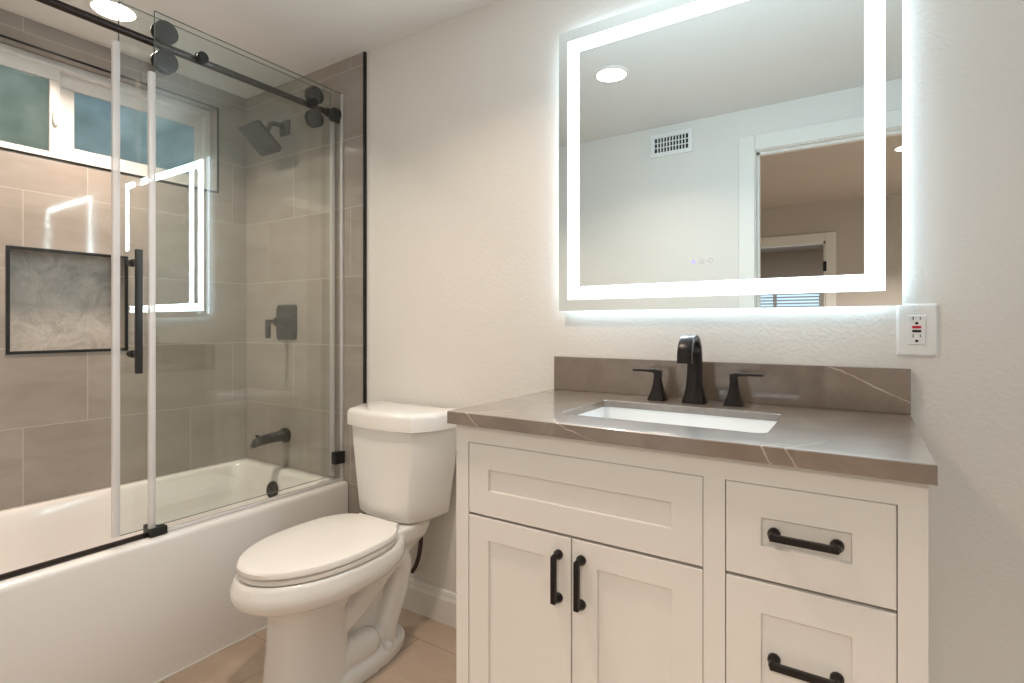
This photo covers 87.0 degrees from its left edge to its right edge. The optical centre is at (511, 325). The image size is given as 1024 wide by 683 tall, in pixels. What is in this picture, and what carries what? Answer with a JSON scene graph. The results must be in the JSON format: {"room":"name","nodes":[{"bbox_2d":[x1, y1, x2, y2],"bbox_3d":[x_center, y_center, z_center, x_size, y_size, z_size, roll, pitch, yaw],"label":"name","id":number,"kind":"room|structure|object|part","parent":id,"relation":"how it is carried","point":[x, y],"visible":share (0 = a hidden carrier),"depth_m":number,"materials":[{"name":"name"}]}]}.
{"room":"bathroom","nodes":[
{"label":"bathroom","id":0,"kind":"room"},
{"bbox_2d":[0,8,246,509],"bbox_3d":[-1.841,-0.017,2.116,0.150,2.267,1.800,0,0,33],"label":"wall","id":1,"kind":"structure","parent":0,"point":[55,408],"depth_m":2.30,"materials":[{"name":"tile"}]},
{"bbox_2d":[10,249,110,350],"bbox_3d":[-1.821,-0.094,2.185,0.012,0.394,0.384,0,0,33],"label":"wall niche","id":2,"kind":"object","parent":1,"relation":"attached to","point":[58,301],"visible":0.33,"depth_m":2.17,"materials":[{"name":"stone"}]},
{"bbox_2d":[6,245,127,354],"bbox_3d":[-1.741,-0.094,2.132,0.008,0.400,0.390,0,0,33],"label":"trim","id":3,"kind":"structure","parent":1,"relation":"attached to","point":[8,247],"depth_m":2.07,"materials":[{"name":"black metal"}]},
{"bbox_2d":[0,43,210,189],"bbox_3d":[-1.845,-0.849,2.141,0.080,0.407,1.254,0,0,33],"label":"window","id":4,"kind":"structure","parent":1,"relation":"in","point":[49,107],"depth_m":2.27,"materials":[{"name":"plastic"}]},
{"bbox_3d":[-1.988,-0.831,1.902,0.005,0.298,0.571,0,0,33],"label":"pane","id":5,"kind":"part","parent":4,"relation":"part of","materials":[{"name":"green glass"}]},
{"bbox_3d":[-1.991,-0.847,1.897,0.026,0.365,0.636,0,0,33],"label":"sash","id":6,"kind":"part","parent":4,"relation":"part of","materials":[{"name":"plastic"}]},
{"bbox_3d":[-1.692,-0.847,2.410,0.026,0.365,0.594,0,0,33],"label":"sash","id":7,"kind":"part","parent":4,"relation":"part of","materials":[{"name":"plastic"}]},
{"bbox_3d":[-1.681,-0.847,2.428,0.005,0.250,0.491,0,0,33],"label":"pane","id":8,"kind":"part","parent":4,"relation":"part of","materials":[{"name":"clear glass"}]},
{"bbox_2d":[0,34,218,193],"bbox_3d":[-1.768,-0.849,2.091,0.008,0.415,1.262,0,0,33],"label":"trim","id":9,"kind":"structure","parent":1,"relation":"attached to","point":[1,35],"depth_m":2.27,"materials":[{"name":"black metal"}]},
{"bbox_2d":[0,0,495,98],"bbox_3d":[-0.436,-1.200,1.202,3.522,0.100,1.800,0,0,33],"label":"ceiling","id":10,"kind":"structure","parent":0,"point":[302,37],"depth_m":2.08,"materials":[{"name":"white paint"}]},
{"bbox_2d":[86,0,139,22],"bbox_3d":[-1.449,-1.147,1.963,0.160,0.007,0.160,0,0,33],"label":"recessed light","id":11,"kind":"object","parent":10,"relation":"in","point":[108,9],"visible":0.96,"depth_m":1.96,"materials":[{"name":"paint"}]},
{"bbox_2d":[159,608,455,682],"bbox_3d":[-0.406,1.167,1.248,3.522,0.100,1.690,0,0,33],"label":"floor","id":12,"kind":"structure","parent":0,"point":[427,654],"depth_m":1.79,"materials":[{"name":"tile"}]},
{"bbox_2d":[0,458,347,682],"bbox_3d":[-1.452,0.892,1.865,0.772,0.449,1.574,0,0,33],"label":"bathtub","id":13,"kind":"object","parent":12,"relation":"on","point":[145,610],"visible":0.7,"depth_m":1.78,"materials":[{"name":"ceramic"}]},
{"bbox_2d":[0,0,344,580],"bbox_3d":[-1.180,-0.168,1.687,0.074,1.669,1.578,0,0,33],"label":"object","id":14,"kind":"structure","parent":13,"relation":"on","point":[336,115],"depth_m":1.71,"materials":[{"name":"clear glass"}]},
{"bbox_3d":[-1.373,0.661,1.370,0.016,0.012,0.826,0,0,33],"label":"sill rail","id":15,"kind":"part","parent":14,"relation":"part of","materials":[{"name":"metal"}]},
{"bbox_3d":[-1.186,-0.911,1.690,0.025,0.025,1.578,0,0,33],"label":"rod","id":16,"kind":"part","parent":14,"relation":"part of","materials":[{"name":"metal"}]},
{"bbox_2d":[111,1,334,537],"bbox_3d":[-0.994,-0.176,2.002,0.072,1.663,0.831,0,0,33],"label":"sliding shower door","id":17,"kind":"structure","parent":14,"relation":"attached to","point":[166,63],"depth_m":1.68,"materials":[{"name":"clear glass"}]},
{"bbox_3d":[-1.196,-0.198,1.705,0.057,0.024,0.024,0,0,33],"label":"handle post","id":18,"kind":"part","parent":17,"relation":"part of","materials":[{"name":"black metal"}]},
{"bbox_3d":[-1.196,0.090,1.705,0.057,0.024,0.024,0,0,33],"label":"handle post","id":19,"kind":"part","parent":17,"relation":"part of","materials":[{"name":"black metal"}]},
{"bbox_3d":[-1.166,-0.044,1.686,0.016,0.388,0.018,0,0,33],"label":"handle","id":20,"kind":"part","parent":17,"relation":"part of","materials":[{"name":"black metal"}]},
{"bbox_3d":[-0.937,-0.172,2.026,0.008,1.661,0.738,0,0,33],"label":"glass panel","id":21,"kind":"part","parent":14,"relation":"part of","materials":[{"name":"clear glass"}]},
{"bbox_3d":[-1.107,0.757,2.488,0.078,0.078,0.023,0,0,33],"label":"overflow plate","id":22,"kind":"part","parent":13,"relation":"part of","materials":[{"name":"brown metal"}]},
{"bbox_2d":[229,401,455,682],"bbox_3d":[-0.568,0.709,1.789,0.443,0.817,0.740,0,0,35],"label":"toilet","id":23,"kind":"object","parent":12,"relation":"on","point":[331,590],"visible":1,"depth_m":1.72,"materials":[{"name":"ceramic"}]},
{"bbox_3d":[-0.608,0.702,1.679,0.352,0.017,0.469,0,0,33],"label":"seat","id":24,"kind":"part","parent":23,"relation":"part of","materials":[{"name":"plastic"}]},
{"bbox_3d":[-0.603,0.680,1.687,0.354,0.024,0.494,0,0,33],"label":"seat lid","id":25,"kind":"part","parent":23,"relation":"part of","materials":[{"name":"plastic"}]},
{"bbox_3d":[-0.561,0.905,1.750,0.367,0.424,0.685,0,0,33],"label":"bowl","id":26,"kind":"part","parent":23,"relation":"part of","materials":[{"name":"ceramic"}]},
{"bbox_3d":[-0.421,0.333,1.987,0.444,0.066,0.236,0,0,33],"label":"tank lid","id":27,"kind":"part","parent":23,"relation":"part of","materials":[{"name":"ceramic"}]},
{"bbox_3d":[-0.419,0.522,1.991,0.422,0.338,0.216,0,0,33],"label":"tank","id":28,"kind":"part","parent":23,"relation":"part of","materials":[{"name":"ceramic"}]},
{"bbox_2d":[456,424,927,682],"bbox_3d":[0.387,0.677,1.282,0.916,0.880,0.567,0,0,33],"label":"vanity cabinet","id":29,"kind":"object","parent":12,"relation":"on","point":[578,561],"visible":0.99,"depth_m":1.03,"materials":[{"name":"paint"}]},
{"bbox_3d":[0.016,0.724,1.231,0.273,0.540,0.018,0,0,33],"label":"door","id":30,"kind":"part","parent":29,"relation":"part of","materials":[{"name":"paint"}]},
{"bbox_3d":[0.093,0.539,1.152,0.021,0.114,0.029,0,0,33],"label":"handle","id":31,"kind":"part","parent":29,"relation":"part of","materials":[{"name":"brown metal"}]},
{"bbox_3d":[0.138,0.539,1.123,0.021,0.114,0.029,0,0,33],"label":"handle","id":32,"kind":"part","parent":29,"relation":"part of","materials":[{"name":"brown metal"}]},
{"bbox_3d":[0.130,0.364,1.157,0.545,0.167,0.018,0,0,33],"label":"false drawer","id":33,"kind":"part","parent":29,"relation":"part of","materials":[{"name":"paint"}]},
{"bbox_3d":[0.246,0.724,1.082,0.270,0.540,0.018,0,0,33],"label":"door","id":34,"kind":"part","parent":29,"relation":"part of","materials":[{"name":"paint"}]},
{"bbox_2d":[447,356,937,485],"bbox_3d":[0.388,0.169,1.286,0.938,0.136,0.559,0,0,33],"label":"countertop","id":35,"kind":"structure","parent":29,"relation":"on","point":[850,420],"depth_m":1.27,"materials":[{"name":"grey stone"}]},
{"bbox_2d":[579,407,776,432],"bbox_3d":[0.372,0.300,1.266,0.490,0.150,0.316,0,0,33],"label":"sink","id":36,"kind":"object","parent":35,"relation":"in","point":[684,419],"visible":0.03,"depth_m":1.38,"materials":[{"name":"ceramic"}]},
{"bbox_2d":[632,335,763,406],"bbox_3d":[0.467,0.115,1.414,0.339,0.182,0.134,0,0,33],"label":"faucet","id":37,"kind":"object","parent":35,"relation":"on","point":[689,350],"visible":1,"depth_m":1.42,"materials":[{"name":"black metal"}]},
{"bbox_3d":[0.380,0.133,1.518,0.080,0.023,0.019,0,0,33],"label":"lever","id":38,"kind":"part","parent":37,"relation":"part of","materials":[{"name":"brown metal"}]},
{"bbox_3d":[0.406,0.169,1.502,0.046,0.074,0.046,0,0,33],"label":"handle","id":39,"kind":"part","parent":37,"relation":"part of","materials":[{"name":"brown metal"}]},
{"bbox_3d":[0.468,0.115,1.412,0.060,0.182,0.130,0,0,33],"label":"spout","id":40,"kind":"part","parent":37,"relation":"part of","materials":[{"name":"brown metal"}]},
{"bbox_3d":[0.575,0.169,1.397,0.046,0.074,0.046,0,0,33],"label":"handle","id":41,"kind":"part","parent":37,"relation":"part of","materials":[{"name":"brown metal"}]},
{"bbox_3d":[0.600,0.133,1.380,0.080,0.023,0.019,0,0,33],"label":"lever","id":42,"kind":"part","parent":37,"relation":"part of","materials":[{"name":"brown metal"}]},
{"bbox_3d":[0.489,0.582,0.903,0.115,0.021,0.029,0,0,33],"label":"handle","id":43,"kind":"part","parent":29,"relation":"part of","materials":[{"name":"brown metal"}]},
{"bbox_3d":[0.489,0.362,0.903,0.115,0.021,0.029,0,0,33],"label":"handle","id":44,"kind":"part","parent":29,"relation":"part of","materials":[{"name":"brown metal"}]},
{"bbox_3d":[0.498,0.584,0.917,0.252,0.266,0.018,0,0,33],"label":"drawer","id":45,"kind":"part","parent":29,"relation":"part of","materials":[{"name":"paint"}]},
{"bbox_3d":[0.498,0.362,0.917,0.252,0.164,0.018,0,0,33],"label":"drawer","id":46,"kind":"part","parent":29,"relation":"part of","materials":[{"name":"paint"}]},
{"bbox_2d":[247,0,1023,682],"bbox_3d":[0.092,-0.017,1.867,3.362,2.267,0.110,0,0,33],"label":"wall","id":47,"kind":"structure","parent":0,"point":[463,311],"depth_m":1.83,"materials":[{"name":"white paint"}]},
{"bbox_2d":[238,119,289,155],"bbox_3d":[-1.118,-0.881,2.469,0.156,0.182,0.200,0,0,33],"label":"shower","id":48,"kind":"object","parent":47,"relation":"attached to","point":[259,136],"visible":1,"depth_m":2.44,"materials":[{"name":"black metal"}]},
{"bbox_3d":[-1.101,-0.919,2.509,0.031,0.068,0.108,0,0,33],"label":"shower arm","id":49,"kind":"part","parent":48,"relation":"part of","materials":[{"name":"black metal"}]},
{"bbox_2d":[250,428,290,447],"bbox_3d":[-1.115,0.518,2.484,0.070,0.070,0.172,0,0,33],"label":"tub spout","id":50,"kind":"object","parent":47,"relation":"attached to","point":[284,435],"visible":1,"depth_m":2.48,"materials":[{"name":"black metal"}]},
{"bbox_2d":[265,304,296,339],"bbox_3d":[-1.093,-0.016,2.508,0.154,0.166,0.108,0,0,33],"label":"shower valve","id":51,"kind":"object","parent":47,"relation":"attached to","point":[285,321],"visible":1,"depth_m":2.52,"materials":[{"name":"black metal"}]},
{"bbox_3d":[-1.095,0.005,2.505,0.060,0.106,0.100,0,0,33],"label":"lever","id":52,"kind":"part","parent":51,"relation":"part of","materials":[{"name":"black metal"}]},
{"bbox_2d":[363,51,366,513],"bbox_3d":[-0.613,-0.017,2.276,0.009,2.267,0.033,0,0,33],"label":"trim","id":53,"kind":"structure","parent":47,"relation":"attached to","point":[364,52],"depth_m":2.26,"materials":[{"name":"black metal"}]},
{"bbox_2d":[402,577,455,627],"bbox_3d":[-0.223,1.056,2.009,0.936,0.121,0.016,0,0,33],"label":"baseboard","id":54,"kind":"structure","parent":47,"relation":"attached to","point":[430,601],"depth_m":2.06,"materials":[{"name":"paint"}]},
{"bbox_2d":[559,0,901,310],"bbox_3d":[0.534,-0.491,1.504,0.896,0.889,0.035,0,0,33],"label":"led mirror","id":55,"kind":"object","parent":47,"relation":"attached to","point":[714,154],"visible":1,"depth_m":1.45,"materials":[{"name":"silver glass"}]},
{"bbox_2d":[554,356,910,414],"bbox_3d":[0.535,0.153,1.512,0.938,0.106,0.019,0,0,33],"label":"backsplash","id":56,"kind":"structure","parent":47,"relation":"attached to","point":[868,389],"depth_m":1.42,"materials":[{"name":"grey stone"}]},
{"bbox_2d":[896,303,937,356],"bbox_3d":[0.941,0.010,1.254,0.078,0.122,0.010,0,0,33],"label":"wall outlet","id":57,"kind":"object","parent":47,"relation":"attached to","point":[916,324],"visible":0.98,"depth_m":1.25,"materials":[{"name":"white plastic"}]},
{"bbox_2d":[908,315,925,344],"bbox_3d":[0.939,0.010,1.253,0.034,0.068,0.003,0,0,33],"label":"receptacle","id":58,"kind":"object","parent":57,"relation":"attached to","point":[916,323],"depth_m":1.25,"materials":[{"name":"white plastic"}]}
]}

